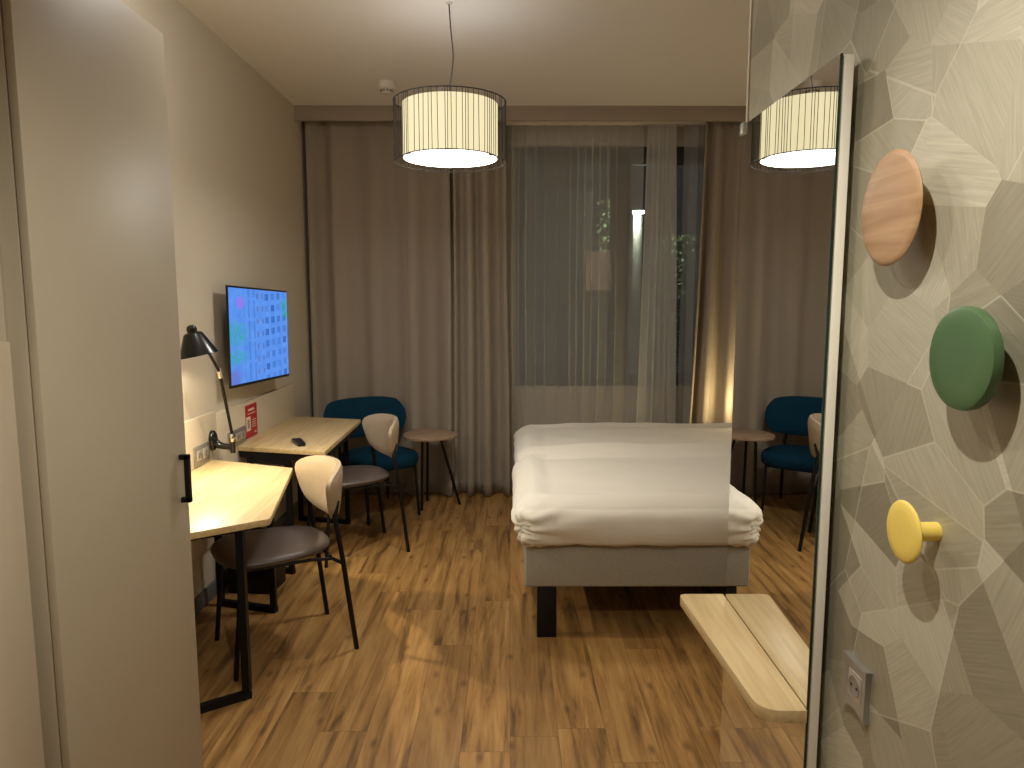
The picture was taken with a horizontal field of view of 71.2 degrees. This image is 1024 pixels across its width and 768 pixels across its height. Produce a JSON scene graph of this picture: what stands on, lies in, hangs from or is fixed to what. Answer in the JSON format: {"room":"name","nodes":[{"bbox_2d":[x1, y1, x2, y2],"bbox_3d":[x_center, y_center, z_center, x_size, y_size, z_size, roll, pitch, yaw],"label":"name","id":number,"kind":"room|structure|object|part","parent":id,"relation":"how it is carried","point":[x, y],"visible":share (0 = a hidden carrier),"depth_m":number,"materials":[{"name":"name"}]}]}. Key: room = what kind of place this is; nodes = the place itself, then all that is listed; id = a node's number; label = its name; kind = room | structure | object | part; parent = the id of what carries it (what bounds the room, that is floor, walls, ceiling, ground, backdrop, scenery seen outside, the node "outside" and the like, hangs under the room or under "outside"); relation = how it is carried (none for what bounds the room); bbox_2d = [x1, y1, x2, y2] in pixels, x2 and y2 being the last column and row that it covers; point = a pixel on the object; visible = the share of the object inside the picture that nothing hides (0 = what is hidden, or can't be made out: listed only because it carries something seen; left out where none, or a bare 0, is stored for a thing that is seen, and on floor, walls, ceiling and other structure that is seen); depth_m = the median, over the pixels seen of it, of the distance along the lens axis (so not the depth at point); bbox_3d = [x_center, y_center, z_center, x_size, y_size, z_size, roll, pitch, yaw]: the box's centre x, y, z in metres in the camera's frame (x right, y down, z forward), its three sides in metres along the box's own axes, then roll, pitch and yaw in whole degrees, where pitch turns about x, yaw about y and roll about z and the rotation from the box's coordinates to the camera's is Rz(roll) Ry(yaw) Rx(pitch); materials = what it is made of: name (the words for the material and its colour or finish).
{"room":"hotel room","nodes":[
{"label":"hotel room","id":0,"kind":"room"},
{"bbox_2d":[119,0,313,597],"bbox_3d":[-1.667,-0.194,2.329,0.100,3.035,7.480,0,7,0],"label":"wall","id":1,"kind":"structure","parent":0,"point":[237,150],"depth_m":4.02,"materials":[{"name":"paint"}]},
{"bbox_2d":[184,411,217,560],"bbox_3d":[-1.606,0.591,3.078,0.025,0.700,1.642,0,7,0],"label":"trim","id":2,"kind":"structure","parent":1,"relation":"attached to","point":[197,429],"depth_m":3.65,"materials":[{"name":"laminate"}]},
{"bbox_2d":[193,441,209,466],"bbox_3d":[-1.589,0.358,3.668,0.012,0.098,0.180,0,7,0],"label":"power socket","id":3,"kind":"object","parent":1,"relation":"attached to","point":[201,453],"visible":1,"depth_m":3.65,"materials":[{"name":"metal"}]},
{"bbox_2d":[180,325,235,452],"bbox_3d":[-1.469,0.050,3.505,0.168,0.694,0.616,-1,7,-10],"label":"desk lamp","id":4,"kind":"object","parent":1,"relation":"attached to","point":[195,343],"visible":0.98,"depth_m":3.24,"materials":[{"name":"black metal"}]},
{"bbox_3d":[-1.429,-0.177,3.258,0.169,0.128,0.172,0,7,0],"label":"lamp shade","id":5,"kind":"part","parent":4,"relation":"part of","materials":[{"name":"black paint"}]},
{"bbox_3d":[-1.450,-0.140,3.431,0.015,0.204,0.265,-1,7,-5],"label":"arm","id":6,"kind":"part","parent":4,"relation":"part of","materials":[{"name":"black metal"}]},
{"bbox_3d":[-1.526,0.328,3.795,0.118,0.072,0.048,0,7,0],"label":"bracket arm","id":7,"kind":"part","parent":4,"relation":"part of","materials":[{"name":"black paint"}]},
{"bbox_3d":[-1.470,0.105,3.676,0.016,0.360,0.191,-1,7,-7],"label":"arm","id":8,"kind":"part","parent":4,"relation":"part of","materials":[{"name":"black metal"}]},
{"bbox_2d":[227,425,245,445],"bbox_3d":[-1.590,0.307,4.142,0.012,0.092,0.262,0,7,0],"label":"power socket","id":9,"kind":"object","parent":1,"relation":"attached to","point":[240,433],"visible":0.64,"depth_m":4.17,"materials":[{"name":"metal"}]},
{"bbox_2d":[194,495,306,615],"bbox_3d":[-1.614,1.066,4.226,0.014,0.085,3.810,0,7,0],"label":"baseboard","id":10,"kind":"structure","parent":1,"relation":"attached to","point":[200,601],"depth_m":3.85,"materials":[{"name":"brown wood"}]},
{"bbox_2d":[216,383,296,535],"bbox_3d":[-1.610,0.415,4.617,0.025,0.685,1.444,0,7,0],"label":"trim","id":11,"kind":"structure","parent":1,"relation":"attached to","point":[276,406],"depth_m":4.58,"materials":[{"name":"laminate"}]},
{"bbox_2d":[225,285,288,388],"bbox_3d":[-1.570,-0.294,4.319,0.118,0.585,0.894,0,7,3],"label":"television","id":12,"kind":"object","parent":1,"relation":"attached to","point":[257,324],"visible":1,"depth_m":4.23,"materials":[{"name":"black glass"}]},
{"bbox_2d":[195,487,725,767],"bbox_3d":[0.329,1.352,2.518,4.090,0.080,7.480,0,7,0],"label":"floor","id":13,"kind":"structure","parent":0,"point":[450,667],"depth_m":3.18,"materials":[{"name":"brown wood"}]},
{"bbox_2d":[0,266,44,767],"bbox_3d":[-1.327,0.275,1.223,0.563,2.365,0.652,0,7,0],"label":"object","id":14,"kind":"object","parent":13,"relation":"on","point":[21,740],"visible":1,"depth_m":1.50,"materials":[{"name":"laminate"}]},
{"bbox_2d":[0,0,202,767],"bbox_3d":[-1.293,0.197,1.883,0.635,2.365,0.670,0,7,0],"label":"wardrobe","id":15,"kind":"object","parent":13,"relation":"on","point":[88,264],"visible":1,"depth_m":1.73,"materials":[{"name":"laminate"}]},
{"bbox_3d":[-0.991,0.287,2.171,0.030,0.148,0.016,0,7,0],"label":"handle","id":16,"kind":"part","parent":15,"relation":"part of","materials":[{"name":"black metal"}]},
{"bbox_2d":[189,460,292,713],"bbox_3d":[-1.269,0.864,3.108,0.646,0.750,1.511,0,7,0],"label":"desk","id":17,"kind":"object","parent":13,"relation":"on","point":[229,497],"visible":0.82,"depth_m":2.98,"materials":[{"name":"brown wood"}]},
{"bbox_2d":[228,527,285,593],"bbox_3d":[-1.423,0.981,3.985,0.268,0.311,0.210,1,7,4],"label":"waste bin","id":18,"kind":"object","parent":13,"relation":"on","point":[257,581],"visible":0.2,"depth_m":3.90,"materials":[{"name":"black metal"}]},
{"bbox_2d":[210,455,358,681],"bbox_3d":[-1.064,0.794,3.283,0.579,0.850,0.512,-4,8,-32],"label":"dining chair","id":19,"kind":"object","parent":13,"relation":"on","point":[320,477],"visible":0.96,"depth_m":3.24,"materials":[{"name":"beige leather"}]},
{"bbox_3d":[-1.363,0.974,3.361,0.085,0.474,0.023,-2,7,-15],"label":"leg","id":20,"kind":"part","parent":19,"relation":"part of","materials":[{"name":"black metal"}]},
{"bbox_3d":[-1.142,1.015,3.014,0.023,0.474,0.085,6,9,40],"label":"leg","id":21,"kind":"part","parent":19,"relation":"part of","materials":[{"name":"black metal"}]},
{"bbox_3d":[-1.095,0.730,3.256,0.505,0.042,0.456,-4,8,-32],"label":"seat","id":22,"kind":"part","parent":19,"relation":"part of","materials":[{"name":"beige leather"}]},
{"bbox_3d":[-1.059,0.781,3.284,0.455,0.063,0.426,-4,8,-32],"label":"seat frame","id":23,"kind":"part","parent":19,"relation":"part of","materials":[{"name":"black metal"}]},
{"bbox_3d":[-0.968,0.831,3.582,0.104,0.706,0.045,-6,9,-43],"label":"leg","id":24,"kind":"part","parent":19,"relation":"part of","materials":[{"name":"black metal"}]},
{"bbox_3d":[-0.880,0.487,3.363,0.145,0.260,0.512,-4,8,-32],"label":"backrest","id":25,"kind":"part","parent":19,"relation":"part of","materials":[{"name":"beige leather"}]},
{"bbox_3d":[-0.758,0.871,3.253,0.104,0.706,0.045,-3,7,-21],"label":"leg","id":26,"kind":"part","parent":19,"relation":"part of","materials":[{"name":"black metal"}]},
{"bbox_2d":[237,416,360,574],"bbox_3d":[-1.325,0.679,4.665,0.544,0.750,1.218,0,7,0],"label":"desk","id":27,"kind":"object","parent":13,"relation":"on","point":[321,436],"visible":0.8,"depth_m":4.39,"materials":[{"name":"brown wood"}]},
{"bbox_2d":[245,402,257,438],"bbox_3d":[-1.595,0.223,4.378,0.004,0.200,0.188,0,7,0],"label":"leaflet","id":28,"kind":"object","parent":27,"relation":"on","point":[250,410],"visible":1,"depth_m":4.38,"materials":[{"name":"red paper"}]},
{"bbox_3d":[-1.594,0.242,4.325,0.001,0.086,0.070,0,7,0],"label":"blank panel","id":29,"kind":"part","parent":28,"relation":"part of","materials":[{"name":"white paper"}]},
{"bbox_2d":[248,407,256,431],"bbox_3d":[-1.594,0.224,4.384,0.001,0.156,0.138,0,7,0],"label":"print","id":30,"kind":"object","parent":28,"relation":"attached to","point":[252,411],"depth_m":4.39},
{"bbox_3d":[-1.411,0.769,4.189,0.286,0.683,0.037,2,7,15],"label":"leg","id":31,"kind":"part","parent":27,"relation":"part of","materials":[{"name":"black metal"}]},
{"bbox_2d":[291,438,305,446],"bbox_3d":[-1.258,0.343,4.230,0.056,0.021,0.190,-4,8,-28],"label":"remote control","id":32,"kind":"object","parent":27,"relation":"on","point":[299,442],"visible":1,"depth_m":4.20,"materials":[{"name":"plastic"}]},
{"bbox_2d":[307,413,409,567],"bbox_3d":[-1.006,0.643,4.555,0.579,0.850,0.512,-4,8,-30],"label":"dining chair","id":33,"kind":"object","parent":13,"relation":"on","point":[381,430],"visible":0.84,"depth_m":4.54,"materials":[{"name":"beige leather"}]},
{"bbox_3d":[-1.304,0.822,4.641,0.085,0.474,0.023,-2,7,-13],"label":"leg","id":34,"kind":"part","parent":33,"relation":"part of","materials":[{"name":"black metal"}]},
{"bbox_3d":[-1.093,0.864,4.288,0.023,0.474,0.085,6,9,42],"label":"leg","id":35,"kind":"part","parent":33,"relation":"part of","materials":[{"name":"black metal"}]},
{"bbox_3d":[-1.038,0.579,4.528,0.505,0.042,0.456,-4,8,-30],"label":"seat","id":36,"kind":"part","parent":33,"relation":"part of","materials":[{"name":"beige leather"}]},
{"bbox_3d":[-1.002,0.630,4.556,0.455,0.063,0.426,-4,8,-30],"label":"seat frame","id":37,"kind":"part","parent":33,"relation":"part of","materials":[{"name":"black metal"}]},
{"bbox_3d":[-0.902,0.681,4.851,0.104,0.706,0.045,-6,9,-41],"label":"leg","id":38,"kind":"part","parent":33,"relation":"part of","materials":[{"name":"black metal"}]},
{"bbox_3d":[-0.819,0.337,4.630,0.145,0.260,0.512,-4,8,-30],"label":"backrest","id":39,"kind":"part","parent":33,"relation":"part of","materials":[{"name":"beige leather"}]},
{"bbox_3d":[-0.702,0.721,4.515,0.104,0.706,0.045,-2,7,-20],"label":"leg","id":40,"kind":"part","parent":33,"relation":"part of","materials":[{"name":"black metal"}]},
{"bbox_2d":[323,396,420,525],"bbox_3d":[-1.024,0.549,5.381,0.686,0.841,0.619,-5,8,-37],"label":"lounge chair","id":41,"kind":"object","parent":13,"relation":"on","point":[360,408],"visible":0.57,"depth_m":5.39,"materials":[{"name":"fabric"}]},
{"bbox_3d":[-1.323,0.651,5.450,0.051,0.624,0.072,-5,8,-37],"label":"leg","id":42,"kind":"part","parent":41,"relation":"part of","materials":[{"name":"black metal"}]},
{"bbox_3d":[-1.155,0.260,5.522,0.686,0.300,0.184,-5,8,-37],"label":"backrest","id":43,"kind":"part","parent":41,"relation":"part of","materials":[{"name":"fabric"}]},
{"bbox_3d":[-1.029,0.818,5.082,0.022,0.377,0.062,-4,8,-30],"label":"leg","id":44,"kind":"part","parent":41,"relation":"part of","materials":[{"name":"black metal"}]},
{"bbox_3d":[-0.994,0.549,5.341,0.544,0.099,0.520,-5,8,-37],"label":"seat","id":45,"kind":"part","parent":41,"relation":"part of","materials":[{"name":"fabric"}]},
{"bbox_3d":[-0.996,0.622,5.695,0.051,0.624,0.072,-5,8,-37],"label":"leg","id":46,"kind":"part","parent":41,"relation":"part of","materials":[{"name":"black metal"}]},
{"bbox_3d":[-0.706,0.789,5.324,0.022,0.377,0.062,-7,9,-44],"label":"leg","id":47,"kind":"part","parent":41,"relation":"part of","materials":[{"name":"black metal"}]},
{"bbox_2d":[403,429,460,510],"bbox_3d":[-0.615,0.667,5.518,0.430,0.578,0.417,0,7,0],"label":"side table","id":48,"kind":"object","parent":13,"relation":"on","point":[419,435],"visible":1,"depth_m":5.49,"materials":[{"name":"brown wood"}]},
{"bbox_3d":[-0.683,0.686,5.437,0.020,0.554,0.060,1,7,10],"label":"leg","id":49,"kind":"part","parent":48,"relation":"part of","materials":[{"name":"black metal"}]},
{"bbox_3d":[-0.665,0.663,5.631,0.020,0.556,0.112,-2,7,-13],"label":"leg","id":50,"kind":"part","parent":48,"relation":"part of","materials":[{"name":"black metal"}]},
{"bbox_3d":[-0.482,0.672,5.557,0.171,0.558,0.019,-2,7,-15],"label":"leg","id":51,"kind":"part","parent":48,"relation":"part of","materials":[{"name":"black metal"}]},
{"bbox_2d":[522,544,727,636],"bbox_3d":[1.122,0.515,4.349,2.132,1.150,2.210,0,7,0],"label":"bed","id":52,"kind":"object","parent":13,"relation":"on","point":[546,568],"visible":0.14,"depth_m":3.37,"materials":[{"name":"grey fabric"}]},
{"bbox_3d":[0.165,1.080,3.415,0.092,0.248,0.050,0,7,0],"label":"leg","id":53,"kind":"part","parent":52,"relation":"part of","materials":[{"name":"black wood"}]},
{"bbox_2d":[511,451,730,546],"bbox_3d":[1.048,0.578,3.833,2.110,0.262,1.162,0,7,0],"label":"duvet","id":54,"kind":"object","parent":52,"relation":"on","point":[612,498],"visible":0.44,"depth_m":3.34,"materials":[{"name":"white fabric"}]},
{"bbox_2d":[513,422,731,463],"bbox_3d":[1.056,0.450,4.891,2.092,0.259,0.990,0,7,0],"label":"duvet","id":55,"kind":"object","parent":52,"relation":"on","point":[604,436],"visible":0.41,"depth_m":4.78,"materials":[{"name":"white fabric"}]},
{"bbox_2d":[177,0,749,105],"bbox_3d":[0.324,-1.945,3.783,4.090,0.100,4.190,0,7,0],"label":"ceiling","id":56,"kind":"structure","parent":0,"point":[313,52],"depth_m":4.12,"materials":[{"name":"paint"}]},
{"bbox_2d":[304,121,451,495],"bbox_3d":[-1.039,-0.592,5.699,1.116,3.015,0.120,0,7,0],"label":"curtain","id":57,"kind":"object","parent":56,"relation":"hanging from","point":[379,228],"visible":0.71,"depth_m":5.67,"materials":[{"name":"beige fabric"}]},
{"bbox_2d":[377,80,395,94],"bbox_3d":[-0.839,-1.976,4.778,0.124,0.074,0.124,0,7,0],"label":"smoke detector","id":58,"kind":"object","parent":56,"relation":"attached to","point":[386,87],"visible":1,"depth_m":4.74,"materials":[{"name":"white plastic"}]},
{"bbox_2d":[393,1,506,172],"bbox_3d":[-0.307,-1.482,3.529,0.560,0.759,0.560,0,7,0],"label":"pendant lamp","id":59,"kind":"object","parent":56,"relation":"hanging from","point":[449,129],"visible":1,"depth_m":3.37,"materials":[{"name":"fabric"}]},
{"bbox_3d":[-0.307,-1.254,3.556,0.472,0.258,0.472,0,7,0],"label":"lamp shade","id":60,"kind":"part","parent":59,"relation":"part of","materials":[{"name":"beige fabric"}]},
{"bbox_2d":[404,149,496,166],"bbox_3d":[-0.307,-1.126,3.571,0.460,0.006,0.460,0,7,0],"label":"diffuser","id":61,"kind":"object","parent":59,"relation":"attached to","point":[478,157],"depth_m":3.53,"materials":[{"name":"white plastic"}]},
{"bbox_3d":[-0.299,-1.634,3.511,0.025,0.445,0.006,0,7,0],"label":"cord","id":62,"kind":"part","parent":59,"relation":"part of","materials":[{"name":"black plastic"}]},
{"bbox_2d":[453,121,509,495],"bbox_3d":[-0.241,-0.592,5.693,0.450,3.015,0.126,0,7,0],"label":"curtain","id":63,"kind":"object","parent":56,"relation":"hanging from","point":[481,371],"visible":0.85,"depth_m":5.71,"materials":[{"name":"beige fabric"}]},
{"bbox_2d":[689,121,743,423],"bbox_3d":[1.813,-0.593,5.705,0.784,3.015,0.129,0,7,0],"label":"curtain","id":64,"kind":"object","parent":56,"relation":"hanging from","point":[715,328],"visible":0.38,"depth_m":5.66,"materials":[{"name":"beige fabric"}]},
{"bbox_2d":[450,126,705,486],"bbox_3d":[0.318,-0.631,6.008,3.890,3.035,0.120,0,7,0],"label":"wall","id":65,"kind":"structure","parent":0,"point":[528,405],"depth_m":6.00,"materials":[{"name":"paint"}]},
{"bbox_2d":[294,105,745,120],"bbox_3d":[0.319,-2.028,5.362,3.890,0.108,0.025,0,7,0],"label":"trim","id":66,"kind":"structure","parent":65,"relation":"attached to","point":[302,112],"depth_m":5.35,"materials":[{"name":"paint"}]},
{"bbox_2d":[506,121,705,125],"bbox_3d":[0.319,-2.083,5.657,3.890,0.068,0.055,0,7,0],"label":"trim","id":67,"kind":"structure","parent":65,"relation":"attached to","point":[508,123],"depth_m":5.63,"materials":[{"name":"white metal"}]},
{"bbox_2d":[636,124,676,423],"bbox_3d":[1.189,-0.577,5.805,0.326,2.955,0.035,0,7,0],"label":"sheer curtain","id":68,"kind":"object","parent":67,"relation":"hanging from","point":[656,393],"visible":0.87,"depth_m":5.77,"materials":[{"name":"white fabric"}]},
{"bbox_2d":[516,147,704,385],"bbox_3d":[0.968,-0.955,5.916,1.870,1.950,0.130,0,7,0],"label":"window","id":69,"kind":"structure","parent":65,"relation":"in","point":[620,159],"depth_m":5.88,"materials":[{"name":"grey glass"}]},
{"bbox_2d":[586,251,609,289],"bbox_3d":[0.723,-0.936,5.908,0.224,0.320,0.004,0,7,0],"label":"notice sheet","id":70,"kind":"object","parent":69,"relation":"attached to","point":[597,262],"visible":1,"depth_m":5.91,"materials":[{"name":"paper"}]},
{"bbox_3d":[0.808,-0.890,5.878,0.020,0.140,0.040,0,7,0],"label":"handle","id":71,"kind":"part","parent":69,"relation":"part of","materials":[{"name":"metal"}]},
{"bbox_2d":[748,0,1023,767],"bbox_3d":[0.704,0.040,0.364,0.120,3.035,3.310,0,7,0],"label":"wall","id":72,"kind":"structure","parent":0,"point":[940,634],"depth_m":1.12,"materials":[{"name":"paper"}]},
{"bbox_2d":[746,0,752,120],"bbox_3d":[0.643,-0.155,2.006,0.016,3.035,0.014,0,7,0],"label":"trim","id":73,"kind":"structure","parent":72,"relation":"attached to","point":[751,1],"depth_m":1.92,"materials":[{"name":"silver metal"}]},
{"bbox_2d":[719,53,854,767],"bbox_3d":[0.615,0.318,1.687,0.051,1.930,0.558,0,7,0],"label":"mirror","id":74,"kind":"object","parent":72,"relation":"attached to","point":[794,170],"visible":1,"depth_m":1.54,"materials":[{"name":"glass"},{"name":"silver"},{"name":"pale satin aluminium"}]},
{"bbox_2d":[680,594,806,722],"bbox_3d":[0.532,0.637,1.726,0.123,0.027,0.575,0,7,0],"label":"bench","id":75,"kind":"object","parent":74,"relation":"attached to","point":[754,675],"visible":1,"depth_m":1.65,"materials":[{"name":"brown wood"}]},
{"bbox_2d":[841,650,872,724],"bbox_3d":[0.635,0.558,1.319,0.013,0.098,0.085,0,7,0],"label":"power socket","id":76,"kind":"object","parent":72,"relation":"attached to","point":[858,680],"visible":1,"depth_m":1.31,"materials":[{"name":"plastic"}]},
{"bbox_2d":[861,149,922,265],"bbox_3d":[0.619,-0.280,1.140,0.045,0.181,0.181,0,7,0],"label":"coat hook","id":77,"kind":"object","parent":72,"relation":"attached to","point":[892,206],"visible":1,"depth_m":1.12,"materials":[{"name":"brown wood"}]},
{"bbox_2d":[887,500,942,563],"bbox_3d":[0.615,0.223,1.081,0.055,0.095,0.095,0,7,0],"label":"coat hook","id":78,"kind":"object","parent":72,"relation":"attached to","point":[906,534],"visible":1,"depth_m":1.07,"materials":[{"name":"yellow paint"}]},
{"bbox_3d":[0.623,0.223,1.081,0.038,0.029,0.029,0,7,0],"label":"stem","id":79,"kind":"part","parent":78,"relation":"part of","materials":[{"name":"yellow paint"}]},
{"bbox_2d":[929,306,1004,410],"bbox_3d":[0.618,-0.034,0.954,0.049,0.140,0.140,0,7,0],"label":"coat hook","id":80,"kind":"object","parent":72,"relation":"attached to","point":[967,355],"visible":1,"depth_m":0.94,"materials":[{"name":"green paint"}]},
{"label":"outside","id":81,"kind":"structure","parent":0,"visible":0},
{"bbox_3d":[1.469,0.631,11.207,15.000,0.100,9.900,0,7,0],"label":"floor","id":82,"kind":"structure","parent":81,"visible":0},
{"bbox_2d":[592,194,631,371],"bbox_3d":[1.298,-0.832,9.381,0.533,3.239,0.545,-2,7,-17],"label":"shrub","id":83,"kind":"object","parent":82,"relation":"on","point":[597,317],"visible":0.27,"depth_m":9.32,"materials":[{"name":"green plant"}]},
{"bbox_2d":[630,207,643,371],"bbox_3d":[1.575,-0.695,9.086,0.150,3.035,0.150,0,7,0],"label":"street lamp","id":84,"kind":"object","parent":82,"relation":"on","point":[637,212],"visible":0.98,"depth_m":8.97,"materials":[{"name":"metal"}]},
{"bbox_2d":[676,227,700,371],"bbox_3d":[2.126,-0.528,8.907,0.933,2.748,0.886,4,8,31],"label":"shrub","id":85,"kind":"object","parent":82,"relation":"on","point":[685,366],"visible":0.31,"depth_m":8.78,"materials":[{"name":"green plant"}]},
{"bbox_3d":[2.135,-0.455,8.913,0.076,2.601,0.059,3,7,22],"label":"stem","id":86,"kind":"part","parent":85,"relation":"part of","materials":[{"name":"green plant"}]}
]}

